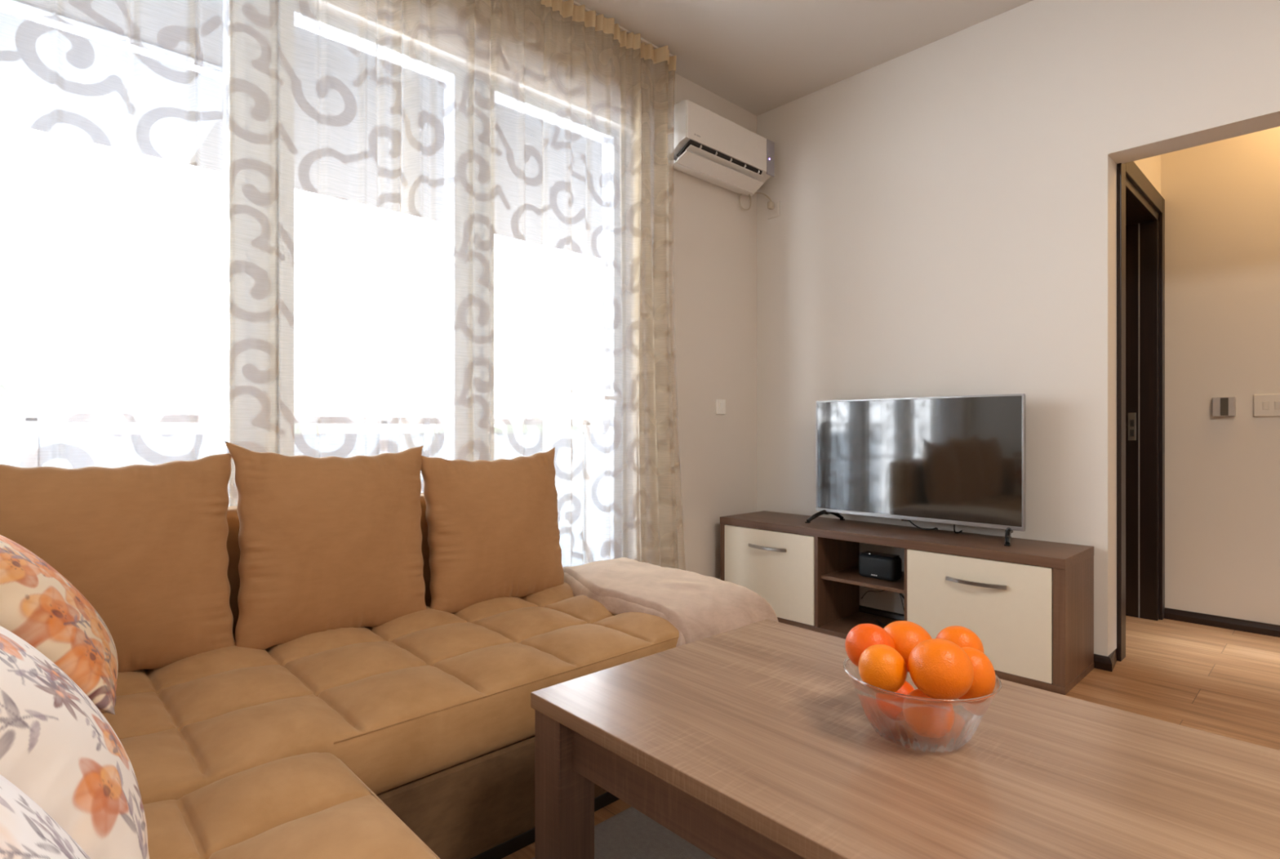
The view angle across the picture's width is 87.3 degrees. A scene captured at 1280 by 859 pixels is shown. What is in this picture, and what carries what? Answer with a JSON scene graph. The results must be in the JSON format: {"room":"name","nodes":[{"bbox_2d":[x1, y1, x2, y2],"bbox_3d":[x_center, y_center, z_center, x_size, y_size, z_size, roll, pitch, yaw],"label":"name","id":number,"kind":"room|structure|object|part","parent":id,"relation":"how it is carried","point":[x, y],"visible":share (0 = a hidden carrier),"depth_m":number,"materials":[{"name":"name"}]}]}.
{"room":"living room","nodes":[
{"label":"living room","id":0,"kind":"room"},
{"bbox_2d":[0,0,602,257],"bbox_3d":[-0.597,-1.575,4.279,13.000,0.150,1.992,0,0,-43],"label":"ceiling","id":1,"kind":"structure","parent":0,"point":[212,47],"depth_m":3.24,"materials":[{"name":"white"}]},
{"bbox_2d":[0,0,223,79],"bbox_3d":[-3.423,-1.487,1.226,4.700,0.024,0.060,0,0,-43],"label":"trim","id":2,"kind":"structure","parent":1,"relation":"attached to","point":[8,6],"depth_m":2.55,"materials":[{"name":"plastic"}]},
{"bbox_2d":[293,0,756,579],"bbox_3d":[-0.676,-0.386,2.730,3.900,2.872,0.155,0,0,-43],"label":"wall","id":3,"kind":"structure","parent":0,"point":[711,267],"depth_m":3.44,"materials":[{"name":"paint"}]},
{"bbox_2d":[223,0,628,559],"bbox_3d":[-0.940,-0.245,2.489,2.385,2.390,0.134,0,0,-43],"label":"window","id":4,"kind":"structure","parent":3,"relation":"in","point":[462,425],"depth_m":2.43,"materials":[{"name":"plastic"}]},
{"bbox_3d":[-1.540,-0.272,1.952,0.675,2.304,0.087,0,0,-43],"label":"sash","id":5,"kind":"part","parent":4,"relation":"part of","materials":[{"name":"plastic"}]},
{"bbox_3d":[-0.976,-0.272,2.483,0.675,2.304,0.087,0,0,-43],"label":"sash","id":6,"kind":"part","parent":4,"relation":"part of","materials":[{"name":"plastic"}]},
{"bbox_3d":[-0.394,-0.272,3.032,0.745,2.304,0.087,0,0,-43],"label":"sash","id":7,"kind":"part","parent":4,"relation":"part of","materials":[{"name":"plastic"}]},
{"bbox_3d":[-0.133,-0.145,3.187,0.128,0.070,0.044,0,0,-43],"label":"handle","id":8,"kind":"part","parent":4,"relation":"part of","materials":[{"name":"white plastic"}]},
{"bbox_2d":[662,99,774,210],"bbox_3d":[0.450,-1.418,3.563,0.772,0.360,0.177,0,0,-43],"label":"air conditioner","id":9,"kind":"object","parent":3,"relation":"attached to","point":[708,147],"visible":0.99,"depth_m":3.42,"materials":[{"name":"white plastic"}]},
{"bbox_2d":[676,139,762,174],"bbox_3d":[0.425,-1.378,3.497,0.585,0.064,0.092,0,0,-43],"label":"outlet","id":10,"kind":"object","parent":9,"relation":"attached to","point":[701,153],"depth_m":3.41,"materials":[{"name":"plastic"}]},
{"bbox_3d":[0.461,-1.502,3.461,0.639,0.183,0.008,0,0,-43],"label":"panel","id":11,"kind":"part","parent":9,"relation":"part of","materials":[{"name":"white plastic"}]},
{"bbox_3d":[0.645,-1.298,3.807,0.201,0.121,0.066,0,0,-13],"label":"power cord","id":12,"kind":"part","parent":9,"relation":"part of","materials":[{"name":"white plastic"}]},
{"bbox_3d":[0.720,-1.498,3.704,0.067,0.191,0.008,0,0,-43],"label":"panel","id":13,"kind":"part","parent":9,"relation":"part of","materials":[{"name":"white plastic"}]},
{"bbox_2d":[715,399,725,414],"bbox_3d":[0.443,-0.123,3.664,0.074,0.082,0.020,0,0,-43],"label":"light switch","id":14,"kind":"object","parent":3,"relation":"attached to","point":[720,404],"visible":1,"depth_m":3.65,"materials":[{"name":"white plastic"}]},
{"bbox_2d":[537,0,1033,115],"bbox_3d":[1.014,-1.872,0.937,3.900,0.100,5.373,0,0,-43],"label":"ceiling","id":15,"kind":"structure","parent":0,"point":[759,56],"depth_m":3.08,"materials":[{"name":"paint"}]},
{"bbox_2d":[562,0,673,57],"bbox_3d":[-0.791,-1.815,2.385,2.600,0.011,0.028,0,0,-43],"label":"track","id":16,"kind":"object","parent":15,"relation":"attached to","point":[575,2],"visible":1,"depth_m":3.05,"materials":[{"name":"white plastic"}]},
{"bbox_2d":[0,0,683,568],"bbox_3d":[-0.751,-0.439,2.403,2.643,2.738,0.118,0,0,-43],"label":"sheer curtain","id":17,"kind":"object","parent":16,"relation":"hanging from","point":[81,55],"visible":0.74,"depth_m":2.19,"materials":[{"name":"white fabric"}]},
{"bbox_2d":[501,615,1279,858],"bbox_3d":[1.453,1.000,1.214,4.720,0.100,4.973,0,0,-43],"label":"floor","id":18,"kind":"structure","parent":0,"point":[1224,682],"depth_m":2.52,"materials":[{"name":"brown wood"}]},
{"bbox_2d":[102,489,679,858],"bbox_3d":[-0.321,0.583,1.389,2.128,0.735,1.918,0,0,-43],"label":"sofa","id":19,"kind":"object","parent":18,"relation":"on","point":[411,735],"visible":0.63,"depth_m":1.40,"materials":[{"name":"brown fabric"}]},
{"bbox_2d":[0,773,90,858],"bbox_3d":[-0.490,0.354,0.458,0.263,0.343,0.422,0,0,-43],"label":"floral pillow","id":20,"kind":"object","parent":19,"relation":"on","point":[27,831],"visible":1,"depth_m":0.49,"materials":[{"name":"fabric"}]},
{"bbox_2d":[0,534,118,714],"bbox_3d":[-1.095,0.323,1.181,0.278,0.432,0.496,0,0,-39],"label":"floral pillow","id":21,"kind":"object","parent":19,"relation":"on","point":[38,605],"visible":0.79,"depth_m":1.08,"materials":[{"name":"fabric"}]},
{"bbox_2d":[0,625,149,858],"bbox_3d":[-0.771,0.357,0.790,0.285,0.359,0.453,0,0,-43],"label":"floral pillow","id":22,"kind":"object","parent":19,"relation":"on","point":[57,747],"visible":0.9,"depth_m":0.73,"materials":[{"name":"fabric"}]},
{"bbox_2d":[0,453,235,671],"bbox_3d":[-1.236,0.319,1.543,0.538,0.531,0.184,0,0,-43],"label":"cushion","id":23,"kind":"object","parent":19,"relation":"on","point":[145,545],"visible":0.79,"depth_m":1.53,"materials":[{"name":"beige fabric"}]},
{"bbox_3d":[-0.457,0.625,0.638,0.666,0.164,1.012,0,0,-43],"label":"seat","id":24,"kind":"part","parent":19,"relation":"part of","materials":[{"name":"brown fabric"}]},
{"bbox_2d":[224,440,426,649],"bbox_3d":[-0.850,0.309,1.883,0.550,0.559,0.182,0,0,-43],"label":"cushion","id":25,"kind":"object","parent":19,"relation":"on","point":[326,543],"visible":0.97,"depth_m":1.79,"materials":[{"name":"beige fabric"}]},
{"bbox_3d":[-0.576,0.623,1.745,2.011,0.168,0.786,0,0,-43],"label":"seat","id":26,"kind":"part","parent":19,"relation":"part of","materials":[{"name":"brown fabric"}]},
{"bbox_3d":[-1.024,0.568,1.948,1.860,0.705,0.140,0,0,-43],"label":"backrest","id":27,"kind":"part","parent":19,"relation":"part of","materials":[{"name":"brown fabric"}]},
{"bbox_3d":[-0.627,0.811,1.701,2.100,0.214,0.764,0,0,-43],"label":"seat","id":28,"kind":"part","parent":19,"relation":"part of","materials":[{"name":"brown fabric"}]},
{"bbox_2d":[421,447,564,613],"bbox_3d":[-0.470,0.325,2.225,0.525,0.524,0.185,0,0,-43],"label":"cushion","id":29,"kind":"object","parent":19,"relation":"on","point":[493,531],"visible":0.99,"depth_m":2.13,"materials":[{"name":"beige fabric"}]},
{"bbox_2d":[562,556,778,646],"bbox_3d":[0.021,0.643,2.258,0.476,0.290,0.841,0,0,-43],"label":"folded blanket","id":30,"kind":"object","parent":19,"relation":"on","point":[699,606],"visible":0.72,"depth_m":2.10,"materials":[{"name":"beige fabric"}]},
{"bbox_2d":[532,806,715,858],"bbox_3d":[0.545,0.945,1.156,1.340,0.010,1.535,0,0,-43],"label":"rug","id":31,"kind":"object","parent":18,"relation":"on","point":[629,833],"visible":0.02,"depth_m":1.53,"materials":[{"name":"grey carpet"}]},
{"bbox_2d":[530,618,1279,858],"bbox_3d":[0.445,0.720,1.107,0.736,0.440,1.133,0,0,-42],"label":"coffee table","id":32,"kind":"object","parent":31,"relation":"on","point":[756,740],"visible":0.98,"depth_m":1.03,"materials":[{"name":"brown wood"}]},
{"bbox_3d":[-0.143,0.735,1.275,0.082,0.410,0.080,0,0,-42],"label":"leg","id":33,"kind":"part","parent":32,"relation":"part of","materials":[{"name":"brown wood"}]},
{"bbox_2d":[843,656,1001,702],"bbox_3d":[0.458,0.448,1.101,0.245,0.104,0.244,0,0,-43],"label":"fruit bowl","id":34,"kind":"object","parent":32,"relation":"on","point":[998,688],"visible":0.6,"depth_m":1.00,"materials":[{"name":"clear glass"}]},
{"bbox_2d":[844,622,894,666],"bbox_3d":[0.389,0.368,1.136,0.078,0.077,0.080,0,0,-43],"label":"orange","id":35,"kind":"object","parent":34,"relation":"in","point":[860,637],"visible":0.55,"depth_m":1.12,"materials":[{"name":"orange food"}]},
{"bbox_2d":[857,644,906,693],"bbox_3d":[0.384,0.379,1.062,0.073,0.074,0.073,0,0,-43],"label":"orange","id":36,"kind":"object","parent":34,"relation":"in","point":[880,665],"visible":0.95,"depth_m":1.04,"materials":[{"name":"orange food"}]},
{"bbox_2d":[875,680,915,720],"bbox_3d":[0.435,0.456,1.135,0.067,0.068,0.067,0,0,-43],"label":"orange","id":37,"kind":"object","parent":34,"relation":"in","point":[891,705],"visible":0.39,"depth_m":1.11,"materials":[{"name":"orange food"}]},
{"bbox_2d":[883,620,932,671],"bbox_3d":[0.462,0.377,1.168,0.092,0.085,0.092,0,0,-43],"label":"orange","id":38,"kind":"object","parent":34,"relation":"in","point":[905,635],"visible":0.52,"depth_m":1.14,"materials":[{"name":"orange food"}]},
{"bbox_2d":[902,688,955,737],"bbox_3d":[0.459,0.450,1.067,0.076,0.073,0.076,0,0,-43],"label":"orange","id":39,"kind":"object","parent":34,"relation":"in","point":[934,719],"visible":0.73,"depth_m":1.04,"materials":[{"name":"orange food"}]},
{"bbox_2d":[907,638,973,699],"bbox_3d":[0.457,0.365,1.022,0.092,0.089,0.091,0,0,-43],"label":"orange","id":40,"kind":"object","parent":34,"relation":"in","point":[940,668],"visible":0.98,"depth_m":0.99,"materials":[{"name":"orange food"}]},
{"bbox_2d":[935,625,983,652],"bbox_3d":[0.543,0.373,1.144,0.076,0.075,0.076,0,0,-43],"label":"orange","id":41,"kind":"object","parent":34,"relation":"in","point":[962,636],"visible":0.52,"depth_m":1.12,"materials":[{"name":"orange food"}]},
{"bbox_2d":[958,646,995,703],"bbox_3d":[0.526,0.392,1.071,0.073,0.087,0.073,0,0,-43],"label":"orange","id":42,"kind":"object","parent":34,"relation":"in","point":[984,677],"visible":0.51,"depth_m":1.04,"materials":[{"name":"orange food"}]},
{"bbox_2d":[720,511,1093,694],"bbox_3d":[1.105,0.707,3.107,0.420,0.486,1.601,0,0,-43],"label":"tv stand","id":43,"kind":"object","parent":18,"relation":"on","point":[1029,603],"visible":0.91,"depth_m":2.74,"materials":[{"name":"brown wood"}]},
{"bbox_3d":[0.578,0.713,3.690,0.388,0.422,0.027,0,0,-43],"label":"panel","id":44,"kind":"part","parent":43,"relation":"part of","materials":[{"name":"brown wood"}]},
{"bbox_3d":[0.625,0.588,3.333,0.034,0.017,0.225,0,0,-43],"label":"handle","id":45,"kind":"part","parent":43,"relation":"part of","materials":[{"name":"metal"}]},
{"bbox_3d":[0.637,0.714,3.354,0.018,0.418,0.539,0,0,-43],"label":"door","id":46,"kind":"part","parent":43,"relation":"part of","materials":[{"name":"beige wood"}]},
{"bbox_2d":[821,564,904,593],"bbox_3d":[1.124,0.694,3.132,0.358,0.016,0.410,0,0,-43],"label":"shelf","id":47,"kind":"object","parent":43,"relation":"attached to","point":[849,574],"depth_m":3.09,"materials":[{"name":"brown wood"}]},
{"bbox_2d":[858,551,901,581],"bbox_3d":[1.107,0.629,3.096,0.091,0.111,0.178,0,0,-43],"label":"speaker","id":48,"kind":"object","parent":43,"relation":"on","point":[887,566],"visible":1,"depth_m":3.06},
{"bbox_2d":[875,592,904,626],"bbox_3d":[1.241,0.817,3.168,0.240,0.214,0.111,0,0,16],"label":"cable","id":49,"kind":"object","parent":43,"relation":"in","point":[901,594],"visible":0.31,"depth_m":3.19,"materials":[{"name":"black plastic"}]},
{"bbox_2d":[804,393,1025,546],"bbox_3d":[1.231,0.159,3.077,0.243,0.610,0.960,0,0,-44],"label":"television","id":50,"kind":"object","parent":43,"relation":"on","point":[948,460],"visible":1,"depth_m":3.02,"materials":[{"name":"black glass"}]},
{"bbox_2d":[909,520,937,529],"bbox_3d":[1.301,0.480,3.146,0.114,0.185,0.151,0,0,-43],"label":"cable","id":51,"kind":"object","parent":50,"relation":"hanging from","point":[909,521],"visible":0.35,"depth_m":3.10,"materials":[{"name":"black plastic"}]},
{"bbox_2d":[953,524,962,533],"bbox_3d":[1.367,0.471,3.080,0.107,0.163,0.194,0,0,-43],"label":"power cable","id":52,"kind":"object","parent":50,"relation":"hanging from","point":[953,524],"visible":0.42,"depth_m":2.98,"materials":[{"name":"black plastic"}]},
{"bbox_3d":[1.304,0.598,2.614,0.034,0.017,0.225,0,0,-43],"label":"handle","id":53,"kind":"part","parent":43,"relation":"part of","materials":[{"name":"metal"}]},
{"bbox_3d":[1.315,0.714,2.635,0.018,0.418,0.537,0,0,-43],"label":"door","id":54,"kind":"part","parent":43,"relation":"part of","materials":[{"name":"beige wood"}]},
{"bbox_3d":[1.651,0.713,2.551,0.388,0.422,0.040,0,0,-43],"label":"panel","id":55,"kind":"part","parent":43,"relation":"part of","materials":[{"name":"brown wood"}]},
{"bbox_2d":[756,0,1279,656],"bbox_3d":[2.443,-0.386,2.146,0.160,2.872,4.973,0,0,-43],"label":"wall","id":56,"kind":"structure","parent":0,"point":[946,224],"depth_m":2.97,"materials":[{"name":"paint"}]},
{"bbox_2d":[767,200,779,219],"bbox_3d":[0.758,-1.245,3.809,0.012,0.086,0.080,0,0,-43],"label":"wall socket","id":57,"kind":"object","parent":56,"relation":"attached to","point":[775,212],"visible":0.79,"depth_m":3.80,"materials":[{"name":"white plastic"}]},
{"bbox_2d":[859,604,1116,671],"bbox_3d":[1.324,0.924,3.321,0.178,0.052,1.728,0,0,-43],"label":"baseboard","id":58,"kind":"structure","parent":56,"relation":"attached to","point":[1108,663],"depth_m":2.72,"materials":[{"name":"brown wood"}]},
{"bbox_2d":[1133,155,1160,194],"bbox_3d":[2.256,-0.386,3.133,0.920,2.872,0.140,0,0,-43],"label":"wall","id":59,"kind":"structure","parent":0,"point":[1150,167],"depth_m":3.26,"materials":[{"name":"paint"}]},
{"bbox_2d":[1116,161,1164,661],"bbox_3d":[2.234,-0.105,3.143,0.933,2.110,0.216,0,0,-43],"label":"door","id":60,"kind":"structure","parent":59,"relation":"in","point":[1140,208],"depth_m":3.35,"materials":[{"name":"wood"}]},
{"bbox_3d":[2.498,-0.015,3.405,0.004,0.140,0.033,0,0,-43],"label":"strike plate","id":61,"kind":"part","parent":60,"relation":"part of","materials":[{"name":"metal"}]},
{"bbox_2d":[1160,126,1279,625],"bbox_3d":[3.656,-0.386,2.390,0.100,2.872,3.663,0,0,-43],"label":"wall","id":62,"kind":"structure","parent":0,"point":[1222,197],"depth_m":3.23,"materials":[{"name":"paint"}]},
{"bbox_2d":[1164,607,1279,637],"bbox_3d":[3.751,0.924,2.204,0.018,0.052,3.263,0,0,-43],"label":"baseboard","id":63,"kind":"structure","parent":62,"relation":"attached to","point":[1261,628],"depth_m":3.21,"materials":[{"name":"brown wood"}]},
{"bbox_2d":[1212,396,1235,416],"bbox_3d":[2.793,-0.108,3.209,0.032,0.093,0.084,0,0,-43],"label":"thermostat","id":64,"kind":"object","parent":62,"relation":"attached to","point":[1221,406],"visible":1,"depth_m":3.20,"materials":[{"name":"white plastic"}]},
{"bbox_2d":[1253,393,1279,416],"bbox_3d":[2.911,-0.112,3.095,0.018,0.103,0.120,0,0,-43],"label":"switch panel","id":65,"kind":"object","parent":62,"relation":"attached to","point":[1264,405],"visible":1,"depth_m":3.10,"materials":[{"name":"white plastic"}]},
{"bbox_3d":[0.027,1.060,4.346,9.200,0.100,1.232,0,0,-43],"label":"floor","id":66,"kind":"structure","parent":0,"visible":0},
{"bbox_2d":[0,411,602,566],"bbox_3d":[-0.354,0.470,4.750,9.000,1.080,0.040,0,0,-43],"label":"balcony railing","id":67,"kind":"object","parent":66,"relation":"on","point":[180,444],"visible":0.14,"depth_m":3.58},
{"bbox_3d":[-2.487,0.480,2.741,0.040,1.060,0.040,0,0,-43],"label":"post","id":68,"kind":"part","parent":67,"relation":"part of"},
{"bbox_3d":[-0.354,-0.050,4.750,9.000,0.040,0.040,0,0,-43],"label":"rail","id":69,"kind":"part","parent":67,"relation":"part of","materials":[{"name":"white metal"}]},
{"bbox_3d":[-1.431,0.480,3.735,0.040,1.060,0.040,0,0,-43],"label":"post","id":70,"kind":"part","parent":67,"relation":"part of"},
{"bbox_3d":[-0.376,0.480,4.730,0.040,1.060,0.040,0,0,-43],"label":"post","id":71,"kind":"part","parent":67,"relation":"part of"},
{"label":"outside","id":72,"kind":"structure","parent":0,"visible":0},
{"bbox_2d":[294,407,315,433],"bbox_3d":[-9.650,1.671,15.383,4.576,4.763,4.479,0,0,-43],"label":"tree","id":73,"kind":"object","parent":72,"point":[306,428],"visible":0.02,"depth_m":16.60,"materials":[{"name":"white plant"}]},
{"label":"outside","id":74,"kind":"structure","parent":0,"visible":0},
{"bbox_2d":[416,409,582,432],"bbox_3d":[-4.077,1.851,20.947,5.834,4.889,4.853,0,0,-43],"label":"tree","id":75,"kind":"object","parent":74,"point":[547,414],"visible":0.02,"depth_m":20.12,"materials":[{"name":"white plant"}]}
]}

